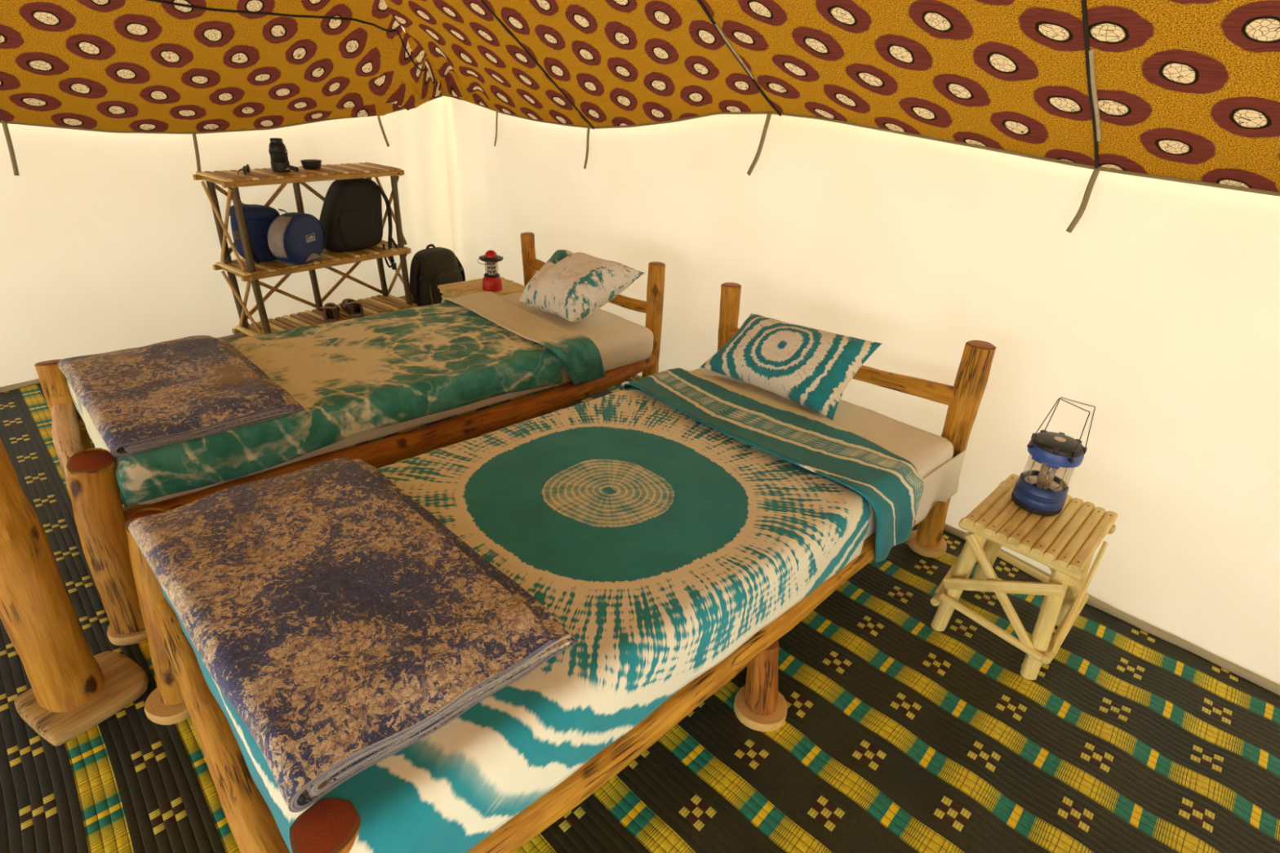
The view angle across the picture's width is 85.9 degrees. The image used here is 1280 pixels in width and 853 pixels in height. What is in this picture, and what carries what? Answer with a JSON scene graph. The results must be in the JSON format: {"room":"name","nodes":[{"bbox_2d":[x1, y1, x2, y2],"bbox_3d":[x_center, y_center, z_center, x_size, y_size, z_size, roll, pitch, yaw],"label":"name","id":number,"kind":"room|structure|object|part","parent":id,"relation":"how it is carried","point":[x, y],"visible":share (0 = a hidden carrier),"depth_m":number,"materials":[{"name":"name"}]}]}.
{"room":"tent interior","nodes":[
{"label":"tent interior","id":0,"kind":"room"},
{"bbox_2d":[0,97,453,392],"bbox_3d":[-2.788,-0.818,2.708,0.088,1.503,5.309,21,31,31],"label":"wall","id":1,"kind":"structure","parent":0,"point":[109,242],"depth_m":3.34,"materials":[{"name":"fabric"}]},
{"bbox_2d":[0,0,1279,196],"bbox_3d":[-1.203,-1.113,0.694,5.093,1.940,5.377,-21,36,-39],"label":"ceiling","id":2,"kind":"structure","parent":0,"point":[1188,91],"depth_m":2.38,"materials":[{"name":"fabric"}]},
{"bbox_2d":[441,95,1279,695],"bbox_3d":[0.501,-0.666,2.834,0.100,1.503,5.583,-19,35,-38],"label":"wall","id":3,"kind":"structure","parent":0,"point":[1153,304],"depth_m":2.19,"materials":[{"name":"fabric"}]},
{"label":"floor","id":4,"kind":"structure","parent":0,"visible":0},
{"bbox_2d":[0,337,1279,852],"bbox_3d":[-1.260,0.659,1.625,4.977,0.012,5.300,-21,36,-39],"label":"floor mat","id":5,"kind":"object","parent":4,"relation":"on","point":[899,733],"visible":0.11,"depth_m":1.62,"materials":[{"name":"fabric"}]},
{"bbox_2d":[0,438,148,746],"bbox_3d":[-1.242,-0.626,1.003,0.228,2.858,0.220,18,30,26],"label":"tent pole","id":6,"kind":"object","parent":5,"relation":"on","point":[73,690],"visible":1,"depth_m":1.51,"materials":[{"name":"brown wood"}]},
{"bbox_3d":[-1.317,0.634,1.634,0.210,0.034,0.220,18,30,26],"label":"board","id":7,"kind":"part","parent":6,"relation":"part of","materials":[{"name":"brown wood"}]},
{"bbox_2d":[192,162,418,337],"bbox_3d":[-1.785,-0.974,3.845,0.340,0.872,1.017,21,32,31],"label":"shelf rack","id":8,"kind":"object","parent":5,"relation":"on","point":[248,270],"visible":0.72,"depth_m":3.72,"materials":[{"name":"brown wood"}]},
{"bbox_3d":[-1.886,-1.383,3.725,0.024,0.026,0.992,21,32,31],"label":"edge rail","id":9,"kind":"part","parent":8,"relation":"part of","materials":[{"name":"brown wood"}]},
{"bbox_3d":[-1.911,-0.987,3.925,0.024,0.026,0.992,21,32,31],"label":"edge rail","id":10,"kind":"part","parent":8,"relation":"part of","materials":[{"name":"brown wood"}]},
{"bbox_3d":[-2.040,-1.183,3.318,0.340,0.022,0.022,21,32,31],"label":"rail","id":11,"kind":"part","parent":8,"relation":"part of","materials":[{"name":"brown wood"}]},
{"bbox_3d":[-2.144,-0.862,3.593,0.037,0.856,0.062,21,32,31],"label":"leg","id":12,"kind":"part","parent":8,"relation":"part of","materials":[{"name":"wood"}]},
{"bbox_3d":[-1.917,-0.681,4.101,0.024,0.026,0.992,21,32,31],"label":"edge rail","id":13,"kind":"part","parent":8,"relation":"part of","materials":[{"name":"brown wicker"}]},
{"bbox_3d":[-2.066,-0.787,3.518,0.340,0.022,0.022,21,32,31],"label":"rail","id":14,"kind":"part","parent":8,"relation":"part of","materials":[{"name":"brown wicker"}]},
{"bbox_2d":[237,164,249,175],"bbox_3d":[-1.944,-1.258,3.368,0.035,0.044,0.134,-4,28,-15],"label":"eyeglasses","id":15,"kind":"object","parent":8,"relation":"on","point":[246,169],"visible":1,"depth_m":3.36,"materials":[{"name":"black plastic"}]},
{"bbox_3d":[-1.948,-0.786,3.468,0.037,0.856,0.066,21,32,31],"label":"leg","id":16,"kind":"part","parent":8,"relation":"part of","materials":[{"name":"wood"}]},
{"bbox_2d":[229,204,287,263],"bbox_3d":[-1.986,-1.011,3.585,0.186,0.290,0.288,21,32,31],"label":"sleeping bag","id":17,"kind":"object","parent":8,"relation":"on","point":[258,218],"visible":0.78,"depth_m":3.52,"materials":[{"name":"blue fabric"}]},
{"bbox_3d":[-1.989,-1.099,3.542,0.170,0.095,0.224,21,32,31],"label":"lid","id":18,"kind":"part","parent":17,"relation":"part of","materials":[{"name":"blue fabric"}]},
{"bbox_2d":[268,137,298,172],"bbox_3d":[-1.834,-1.393,3.524,0.092,0.156,0.123,21,32,31],"label":"telephoto lens","id":19,"kind":"object","parent":8,"relation":"on","point":[277,151],"visible":1,"depth_m":3.49,"materials":[{"name":"black plastic"}]},
{"bbox_2d":[270,160,290,172],"bbox_3d":[-1.849,-1.340,3.536,0.088,0.050,0.088,21,32,31],"label":"hood","id":20,"kind":"object","parent":19,"relation":"attached to","point":[277,166],"depth_m":3.51,"materials":[{"name":"black plastic"}]},
{"bbox_2d":[266,212,326,264],"bbox_3d":[-1.795,-0.988,3.603,0.144,0.248,0.343,9,27,10],"label":"bag","id":21,"kind":"object","parent":8,"relation":"on","point":[292,237],"visible":1,"depth_m":3.52,"materials":[{"name":"blue fabric"}]},
{"bbox_3d":[-1.884,-1.006,3.913,0.037,0.856,0.064,21,32,31],"label":"leg","id":22,"kind":"part","parent":8,"relation":"part of","materials":[{"name":"wood"}]},
{"bbox_2d":[300,160,321,169],"bbox_3d":[-1.758,-1.402,3.680,0.086,0.041,0.108,21,32,31],"label":"bowl","id":23,"kind":"object","parent":8,"relation":"on","point":[306,164],"visible":1,"depth_m":3.65,"materials":[{"name":"black plastic"}]},
{"bbox_3d":[-1.655,-1.294,3.578,0.024,0.026,0.992,21,32,31],"label":"edge rail","id":24,"kind":"part","parent":8,"relation":"part of","materials":[{"name":"brown wood"}]},
{"bbox_3d":[-1.681,-0.898,3.777,0.024,0.026,0.992,21,32,31],"label":"edge rail","id":25,"kind":"part","parent":8,"relation":"part of","materials":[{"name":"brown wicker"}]},
{"bbox_2d":[320,302,339,322],"bbox_3d":[-1.782,-0.680,3.956,0.089,0.093,0.255,-6,28,-18],"label":"shoe","id":26,"kind":"object","parent":8,"relation":"on","point":[331,310],"visible":0.98,"depth_m":3.88,"materials":[{"name":"brown leather"}]},
{"bbox_2d":[340,298,364,317],"bbox_3d":[-1.701,-0.725,4.054,0.089,0.093,0.255,-14,32,-31],"label":"shoe","id":27,"kind":"object","parent":8,"relation":"on","point":[354,308],"visible":1,"depth_m":3.99,"materials":[{"name":"brown leather"}]},
{"bbox_2d":[319,177,400,270],"bbox_3d":[-1.637,-1.160,3.948,0.251,0.520,0.418,21,32,31],"label":"backpack","id":28,"kind":"object","parent":8,"relation":"on","point":[351,215],"visible":0.92,"depth_m":3.85,"materials":[{"name":"black fabric"}]},
{"bbox_3d":[-1.617,-1.154,4.241,0.038,0.856,0.065,21,32,31],"label":"leg","id":29,"kind":"part","parent":8,"relation":"part of","materials":[{"name":"wood"}]},
{"bbox_3d":[-1.422,-1.078,4.116,0.037,0.856,0.064,21,32,31],"label":"leg","id":30,"kind":"part","parent":8,"relation":"part of","materials":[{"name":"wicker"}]},
{"bbox_3d":[-1.687,-0.591,3.954,0.024,0.026,0.992,21,32,31],"label":"edge rail","id":31,"kind":"part","parent":8,"relation":"part of","materials":[{"name":"brown wood"}]},
{"bbox_2d":[34,232,665,645],"bbox_3d":[-0.943,-0.247,2.703,1.085,0.688,2.332,24,33,34],"label":"frame","id":32,"kind":"object","parent":5,"relation":"on","point":[100,517],"visible":0.52,"depth_m":2.20,"materials":[{"name":"brown wood"}]},
{"bbox_3d":[-1.942,-0.016,2.347,0.098,0.440,0.124,-21,36,-39],"label":"post","id":33,"kind":"part","parent":32,"relation":"part of","materials":[{"name":"brown wood"}]},
{"bbox_3d":[-1.695,0.107,2.082,0.097,0.140,0.746,-21,36,-39],"label":"rail","id":34,"kind":"part","parent":32,"relation":"part of","materials":[{"name":"brown wood"}]},
{"bbox_3d":[-1.191,-0.294,2.986,2.027,0.076,0.084,-21,36,-39],"label":"rail","id":35,"kind":"part","parent":32,"relation":"part of","materials":[{"name":"brown wood"}]},
{"bbox_3d":[-1.383,0.305,1.796,0.110,0.440,0.261,-14,32,-31],"label":"post","id":36,"kind":"part","parent":32,"relation":"part of","materials":[{"name":"brown wood"}]},
{"bbox_3d":[-0.656,-0.006,2.492,2.056,0.107,0.172,-21,36,-39],"label":"rail","id":37,"kind":"part","parent":32,"relation":"part of","materials":[{"name":"brown wood"}]},
{"bbox_2d":[137,291,653,505],"bbox_3d":[-0.910,-0.246,2.666,1.955,0.155,0.819,-21,36,-39],"label":"mattress","id":38,"kind":"object","parent":32,"relation":"on","point":[620,341],"visible":0.24,"depth_m":2.87,"materials":[{"name":"beige fabric"}]},
{"bbox_2d":[66,291,605,511],"bbox_3d":[-1.026,-0.214,2.543,1.651,0.173,0.854,-21,36,-39],"label":"bedspread","id":39,"kind":"object","parent":38,"relation":"on","point":[355,376],"visible":0.82,"depth_m":2.41,"materials":[{"name":"green fabric"}]},
{"bbox_2d":[57,335,305,457],"bbox_3d":[-1.445,-0.141,2.140,0.500,0.056,0.771,-21,36,-39],"label":"folded blanket","id":40,"kind":"object","parent":39,"relation":"on","point":[160,394],"visible":1,"depth_m":2.03,"materials":[{"name":"fabric"}]},
{"bbox_2d":[518,249,644,322],"bbox_3d":[-0.308,-0.625,3.025,0.330,0.259,0.595,-21,36,-39],"label":"pillow","id":41,"kind":"object","parent":38,"relation":"on","point":[570,286],"visible":1,"depth_m":2.91,"materials":[{"name":"white fabric"}]},
{"bbox_3d":[-0.599,-0.738,3.751,0.085,0.622,0.096,-21,36,-39],"label":"post","id":42,"kind":"part","parent":32,"relation":"part of","materials":[{"name":"brown wood"}]},
{"bbox_3d":[-0.266,-0.700,3.385,0.063,0.082,0.965,-21,36,-39],"label":"head rail","id":43,"kind":"part","parent":32,"relation":"part of","materials":[{"name":"brown wood"}]},
{"bbox_3d":[0.056,-0.409,3.132,0.078,0.668,0.086,-21,36,-39],"label":"post","id":44,"kind":"part","parent":32,"relation":"part of","materials":[{"name":"brown wood"}]},
{"bbox_2d":[409,244,465,306],"bbox_3d":[-1.289,-0.952,4.374,0.241,0.396,0.423,19,30,27],"label":"backpack","id":45,"kind":"object","parent":5,"relation":"on","point":[433,267],"visible":0.73,"depth_m":4.26,"materials":[{"name":"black fabric"}]},
{"bbox_3d":[-1.238,-0.911,4.359,0.059,0.240,0.278,19,30,27],"label":"trim","id":46,"kind":"part","parent":45,"relation":"part of","materials":[{"name":"black fabric"}]},
{"bbox_2d":[437,276,524,298],"bbox_3d":[-0.820,-0.546,3.644,0.393,0.403,0.331,-21,36,-40],"label":"stand","id":47,"kind":"object","parent":5,"relation":"on","point":[459,289],"visible":0.23,"depth_m":3.53,"materials":[{"name":"wood"}]},
{"bbox_2d":[477,249,503,291],"bbox_3d":[-0.752,-0.790,3.467,0.127,0.197,0.130,-21,36,-39],"label":"lantern","id":48,"kind":"object","parent":47,"relation":"on","point":[491,281],"visible":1,"depth_m":3.45,"materials":[{"name":"red plastic"}]},
{"bbox_2d":[124,282,995,852],"bbox_3d":[-0.037,0.204,1.869,2.209,0.740,1.166,-21,36,-39],"label":"frame","id":49,"kind":"object","parent":5,"relation":"on","point":[331,824],"visible":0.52,"depth_m":1.49,"materials":[{"name":"brown wood"}]},
{"bbox_3d":[-1.102,0.423,1.591,0.086,0.443,0.189,-5,28,-17],"label":"post","id":50,"kind":"part","parent":49,"relation":"part of","materials":[{"name":"brown wood"}]},
{"bbox_3d":[-0.806,0.577,1.319,0.093,0.102,0.920,-21,36,-39],"label":"rail","id":51,"kind":"part","parent":49,"relation":"part of","materials":[{"name":"brown wood"}]},
{"bbox_3d":[-0.450,0.743,1.037,0.105,0.442,0.100,-21,36,-39],"label":"post","id":52,"kind":"part","parent":49,"relation":"part of","materials":[{"name":"brown wood"}]},
{"bbox_3d":[0.290,0.488,1.660,1.972,0.124,0.100,-21,36,-39],"label":"rail","id":53,"kind":"part","parent":49,"relation":"part of","materials":[{"name":"brown wood"}]},
{"bbox_3d":[0.350,-0.260,2.868,0.085,0.674,0.097,-21,36,-39],"label":"post","id":54,"kind":"part","parent":49,"relation":"part of","materials":[{"name":"brown wood"}]},
{"bbox_3d":[0.300,0.604,1.681,0.081,0.201,0.100,-21,36,-39],"label":"post","id":55,"kind":"part","parent":49,"relation":"part of","materials":[{"name":"brown wood"}]},
{"bbox_2d":[690,367,965,539],"bbox_3d":[-0.007,0.233,1.871,2.005,0.211,0.958,-21,36,-39],"label":"mattress","id":56,"kind":"object","parent":49,"relation":"on","point":[931,454],"visible":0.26,"depth_m":2.15,"materials":[{"name":"beige fabric"}]},
{"bbox_2d":[160,368,924,852],"bbox_3d":[-0.124,0.263,1.760,1.714,0.246,0.987,-21,36,-39],"label":"bedspread","id":57,"kind":"object","parent":56,"relation":"on","point":[665,519],"visible":0.73,"depth_m":1.57,"materials":[{"name":"teal fabric"}]},
{"bbox_2d":[128,457,577,812],"bbox_3d":[-0.598,0.290,1.357,0.537,0.066,0.884,-21,36,-39],"label":"folded blanket","id":58,"kind":"object","parent":57,"relation":"on","point":[343,623],"visible":1,"depth_m":1.23,"materials":[{"name":"fabric"}]},
{"bbox_2d":[699,313,881,420],"bbox_3d":[0.499,-0.238,2.370,0.233,0.234,0.560,-21,36,-39],"label":"pillow","id":59,"kind":"object","parent":56,"relation":"on","point":[812,368],"visible":1,"depth_m":2.27,"materials":[{"name":"teal fabric"}]},
{"bbox_3d":[0.691,-0.240,2.490,0.068,0.114,0.970,-21,36,-39],"label":"head rail","id":60,"kind":"part","parent":49,"relation":"part of","materials":[{"name":"brown wood"}]},
{"bbox_3d":[1.018,0.075,2.241,0.095,0.722,0.101,-21,36,-39],"label":"post","id":61,"kind":"part","parent":49,"relation":"part of","materials":[{"name":"brown wood"}]},
{"bbox_2d":[930,473,1118,679],"bbox_3d":[1.091,0.422,1.972,0.331,0.403,0.393,27,35,38],"label":"stand","id":62,"kind":"object","parent":5,"relation":"on","point":[1066,542],"visible":0.89,"depth_m":1.85,"materials":[{"name":"wood"}]},
{"bbox_3d":[0.907,0.441,1.957,0.064,0.361,0.051,27,35,38],"label":"leg","id":63,"kind":"part","parent":62,"relation":"part of","materials":[{"name":"wood"}]},
{"bbox_3d":[1.110,0.359,2.147,0.062,0.361,0.051,27,35,38],"label":"leg","id":64,"kind":"part","parent":62,"relation":"part of","materials":[{"name":"wood"}]},
{"bbox_3d":[1.070,0.523,1.816,0.062,0.361,0.051,27,35,38],"label":"leg","id":65,"kind":"part","parent":62,"relation":"part of","materials":[{"name":"wood"}]},
{"bbox_2d":[1011,397,1095,515],"bbox_3d":[1.120,0.075,1.857,0.132,0.322,0.132,-21,36,-39],"label":"lantern","id":66,"kind":"object","parent":62,"relation":"on","point":[1041,492],"visible":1,"depth_m":1.86,"materials":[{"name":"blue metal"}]},
{"bbox_3d":[1.083,0.104,1.894,0.003,0.089,0.003,14,29,20],"label":"rod","id":67,"kind":"part","parent":66,"relation":"part of","materials":[{"name":"silver metal"}]},
{"bbox_3d":[1.098,0.129,1.847,0.003,0.089,0.003,-7,29,-20],"label":"rod","id":68,"kind":"part","parent":66,"relation":"part of","materials":[{"name":"silver metal"}]},
{"bbox_3d":[1.152,0.125,1.861,0.003,0.089,0.003,14,29,20],"label":"rod","id":69,"kind":"part","parent":66,"relation":"part of","materials":[{"name":"silver metal"}]},
{"bbox_3d":[1.274,0.441,2.005,0.063,0.361,0.045,14,28,19],"label":"leg","id":70,"kind":"part","parent":62,"relation":"part of","materials":[{"name":"wood"}]}
]}

